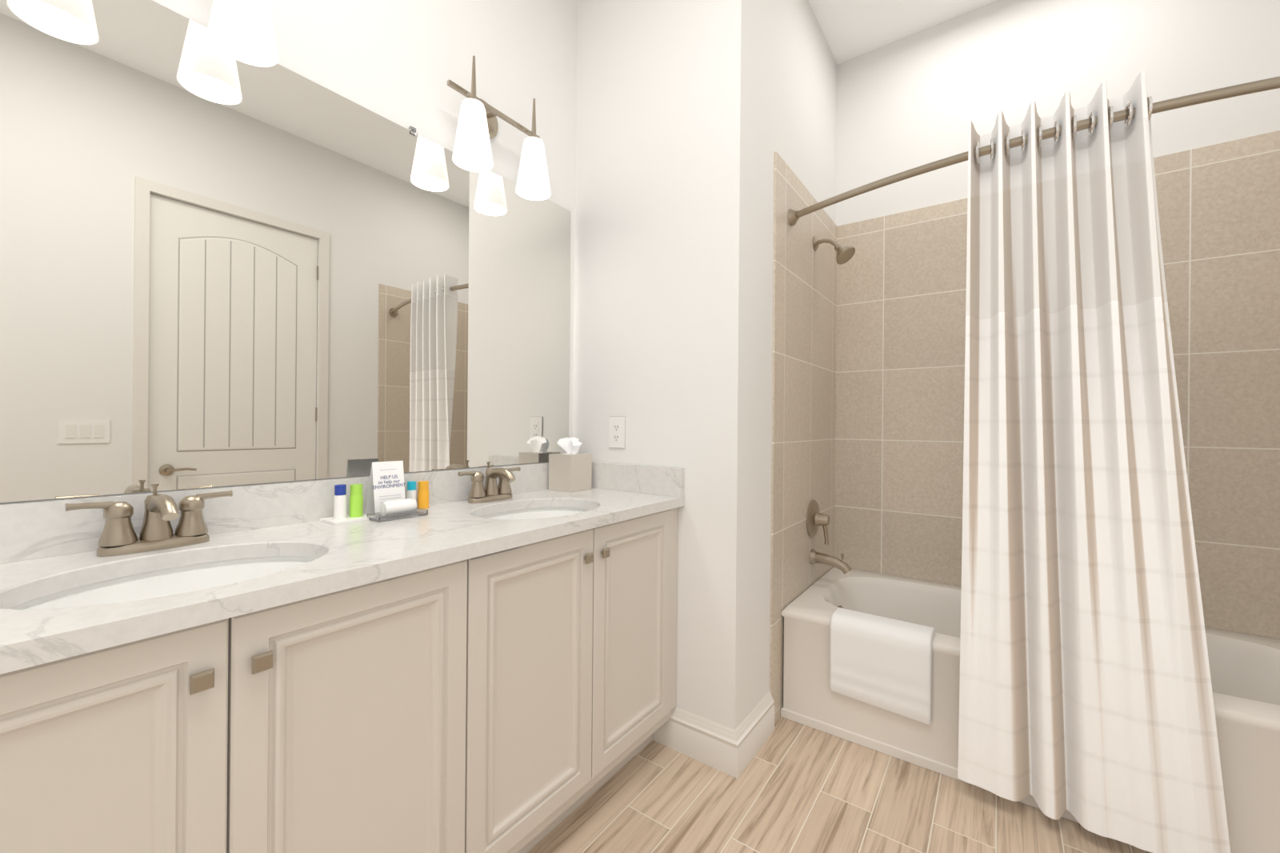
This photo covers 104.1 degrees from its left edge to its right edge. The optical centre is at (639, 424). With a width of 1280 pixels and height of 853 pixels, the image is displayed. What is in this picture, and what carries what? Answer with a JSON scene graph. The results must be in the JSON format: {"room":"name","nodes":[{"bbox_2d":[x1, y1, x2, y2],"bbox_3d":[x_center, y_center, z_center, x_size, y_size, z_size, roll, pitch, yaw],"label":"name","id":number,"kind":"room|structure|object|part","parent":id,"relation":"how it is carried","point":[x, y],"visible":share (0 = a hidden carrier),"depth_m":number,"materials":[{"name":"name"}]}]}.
{"room":"bathroom","nodes":[
{"label":"bathroom","id":0,"kind":"room"},
{"bbox_2d":[0,0,1279,729],"bbox_3d":[0.295,-0.355,0.837,2.465,2.916,3.700,1,0,36],"label":"wall","id":1,"kind":"structure","parent":0,"point":[667,130],"depth_m":1.77,"materials":[{"name":"white paint"}]},
{"bbox_2d":[206,0,278,67],"bbox_3d":[-0.906,-0.934,0.949,0.175,0.313,0.351,1,0,36],"label":"sconce","id":2,"kind":"object","parent":1,"relation":"attached to","point":[242,30],"visible":1,"depth_m":1.02,"materials":[{"name":"white glass"}]},
{"bbox_2d":[0,462,548,560],"bbox_3d":[-0.857,0.186,1.161,0.020,0.098,2.044,1,0,36],"label":"backsplash","id":3,"kind":"structure","parent":1,"relation":"attached to","point":[30,529],"depth_m":1.12,"materials":[{"name":"white stone"}]},
{"bbox_2d":[0,0,571,502],"bbox_3d":[-0.940,-0.363,1.052,0.008,0.993,2.263,1,0,36],"label":"mirror","id":4,"kind":"object","parent":1,"relation":"attached to","point":[218,267],"visible":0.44,"depth_m":1.11,"materials":[{"name":"clear glass"}]},
{"bbox_2d":[447,55,551,200],"bbox_3d":[-0.447,-0.930,1.586,0.175,0.313,0.351,1,0,36],"label":"sconce","id":5,"kind":"object","parent":1,"relation":"attached to","point":[478,127],"visible":1,"depth_m":1.52,"materials":[{"name":"white glass"}]},
{"bbox_3d":[-0.423,-0.861,1.568,0.116,0.174,0.351,1,0,36],"label":"lamp shade","id":6,"kind":"part","parent":5,"relation":"part of","materials":[{"name":"white glass"}]},
{"bbox_2d":[608,416,625,447],"bbox_3d":[-0.086,0.027,1.864,0.075,0.119,0.007,1,0,36],"label":"electrical outlet plate","id":7,"kind":"object","parent":1,"relation":"attached to","point":[617,431],"visible":1,"depth_m":1.86,"materials":[{"name":"white plastic"}]},
{"bbox_2d":[591,461,683,496],"bbox_3d":[-0.056,0.193,1.831,0.495,0.098,0.020,1,0,36],"label":"backsplash","id":8,"kind":"structure","parent":1,"relation":"attached to","point":[642,478],"depth_m":1.78,"materials":[{"name":"white stone"}]},
{"bbox_2d":[652,690,774,778],"bbox_3d":[0.267,1.034,1.775,0.319,0.136,0.313,1,0,36],"label":"baseboard","id":9,"kind":"structure","parent":1,"relation":"attached to","point":[726,750],"depth_m":1.65,"materials":[{"name":"white paint"}]},
{"bbox_2d":[769,151,839,723],"bbox_3d":[0.720,0.056,2.147,0.008,2.100,0.810,1,0,36],"label":"tiled wall","id":10,"kind":"structure","parent":1,"relation":"attached to","point":[806,364],"depth_m":2.05,"materials":[{"name":"beige tile"}]},
{"bbox_2d":[806,500,830,544],"bbox_3d":[0.787,0.423,2.173,0.072,0.187,0.164,1,0,36],"label":"shower valve","id":11,"kind":"object","parent":10,"relation":"attached to","point":[815,518],"visible":1,"depth_m":2.15,"materials":[{"name":"silver metal"}]},
{"bbox_2d":[809,548,851,574],"bbox_3d":[0.823,0.589,2.146,0.165,0.085,0.066,1,0,36],"label":"tub spout","id":12,"kind":"object","parent":10,"relation":"attached to","point":[815,557],"visible":1,"depth_m":2.14,"materials":[{"name":"silver metal"}]},
{"bbox_2d":[812,236,855,264],"bbox_3d":[0.832,-0.757,2.139,0.168,0.142,0.087,1,0,36],"label":"shower head","id":13,"kind":"object","parent":10,"relation":"attached to","point":[845,254],"visible":1,"depth_m":2.12},
{"bbox_2d":[788,69,1279,852],"bbox_3d":[1.152,0.095,1.423,1.556,1.942,0.229,1,0,36],"label":"shower curtain","id":14,"kind":"object","parent":10,"relation":"attached to","point":[1086,695],"visible":1,"depth_m":1.33,"materials":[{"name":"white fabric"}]},
{"bbox_2d":[836,130,1279,639],"bbox_3d":[1.601,0.064,2.046,1.555,2.100,0.008,1,0,36],"label":"tiled wall","id":15,"kind":"structure","parent":1,"relation":"attached to","point":[869,340],"depth_m":1.81,"materials":[{"name":"beige tile"}]},
{"bbox_2d":[527,716,1152,852],"bbox_3d":[0.282,1.133,0.837,2.465,0.060,3.700,1,0,36],"label":"floor","id":16,"kind":"structure","parent":0,"point":[795,787],"depth_m":1.43,"materials":[{"name":"brown wood"}]},
{"bbox_2d":[0,557,479,852],"bbox_3d":[-0.787,0.679,0.855,0.497,0.825,0.786,1,0,36],"label":"base cabinet","id":17,"kind":"object","parent":16,"relation":"on","point":[478,660],"depth_m":0.75,"materials":[{"name":"beige paint"}]},
{"bbox_2d":[0,487,684,675],"bbox_3d":[-0.656,0.252,1.016,0.517,0.030,2.044,1,0,36],"label":"countertop","id":18,"kind":"structure","parent":17,"relation":"on","point":[365,553],"depth_m":0.88,"materials":[{"name":"white stone"}]},
{"bbox_2d":[60,483,233,557],"bbox_3d":[-0.894,0.175,0.933,0.141,0.120,0.230,1,0,36],"label":"faucet","id":19,"kind":"object","parent":18,"relation":"on","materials":[{"name":"silver metal"}]},
{"bbox_2d":[9,541,326,618],"bbox_3d":[-0.750,0.339,0.828,0.325,0.169,0.423,1,0,36],"label":"sink","id":20,"kind":"object","parent":18,"relation":"in","point":[44,596],"depth_m":0.90,"materials":[{"name":"white ceramic"}]},
{"bbox_2d":[320,484,369,524],"bbox_3d":[-0.724,0.192,1.240,0.078,0.088,0.097,1,0,36],"label":"bottles","id":21,"kind":"object","parent":18,"relation":"on","point":[356,508],"visible":0.98,"depth_m":1.23,"materials":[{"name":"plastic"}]},
{"bbox_2d":[364,460,405,514],"bbox_3d":[-0.673,0.167,1.325,0.056,0.140,0.086,1,0,36],"label":"tent card","id":22,"kind":"object","parent":18,"relation":"on","point":[386,482],"visible":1,"depth_m":1.31,"materials":[{"name":"white paper"}]},
{"bbox_2d":[366,498,427,522],"bbox_3d":[-0.622,0.215,1.284,0.063,0.044,0.127,1,0,36],"label":"tray","id":23,"kind":"object","parent":18,"relation":"on","point":[396,510],"visible":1,"depth_m":1.26,"materials":[{"name":"white plastic"}]},
{"bbox_2d":[406,480,428,508],"bbox_3d":[-0.628,0.198,1.413,0.032,0.078,0.060,1,0,36],"label":"bottles","id":24,"kind":"object","parent":18,"relation":"on","point":[423,495],"visible":0.9,"depth_m":1.41,"materials":[{"name":"orange plastic"}]},
{"bbox_2d":[457,461,521,503],"bbox_3d":[-0.441,0.179,1.562,0.141,0.120,0.231,1,0,36],"label":"faucet","id":25,"kind":"object","parent":18,"relation":"on","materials":[{"name":"silver metal"}]},
{"bbox_2d":[480,500,591,522],"bbox_3d":[-0.296,0.343,1.457,0.325,0.169,0.423,1,0,36],"label":"sink","id":26,"kind":"object","parent":18,"relation":"in","point":[543,507],"depth_m":1.62,"materials":[{"name":"white ceramic"}]},
{"bbox_2d":[548,436,591,491],"bbox_3d":[-0.258,0.142,1.857,0.116,0.196,0.112,1,0,36],"label":"tissue box","id":27,"kind":"object","parent":18,"relation":"on","point":[570,469],"visible":1,"depth_m":1.82,"materials":[{"name":"beige cardboard"}]},
{"bbox_2d":[476,506,679,852],"bbox_3d":[-0.314,0.684,1.512,0.497,0.825,0.834,1,0,36],"label":"base cabinet","id":28,"kind":"object","parent":16,"relation":"on","point":[578,632],"depth_m":1.28,"materials":[{"name":"beige paint"}]},
{"bbox_2d":[780,567,1279,852],"bbox_3d":[1.374,0.907,1.741,1.536,0.407,0.740,1,0,36],"label":"bathtub","id":29,"kind":"object","parent":16,"relation":"on","point":[1245,672],"visible":0.31,"depth_m":1.65,"materials":[{"name":"white ceramic"}]},
{"bbox_2d":[829,607,935,724],"bbox_3d":[0.829,0.813,1.718,0.310,0.281,0.122,1,0,36],"label":"towel","id":30,"kind":"object","parent":29,"relation":"on","point":[883,662],"visible":1,"depth_m":1.67,"materials":[{"name":"white fabric"}]},
{"bbox_2d":[808,0,997,63],"bbox_3d":[0.308,-1.843,0.837,2.465,0.060,3.700,1,0,36],"label":"ceiling","id":31,"kind":"structure","parent":0,"point":[851,29],"depth_m":2.22,"materials":[{"name":"white paint"}]}
]}

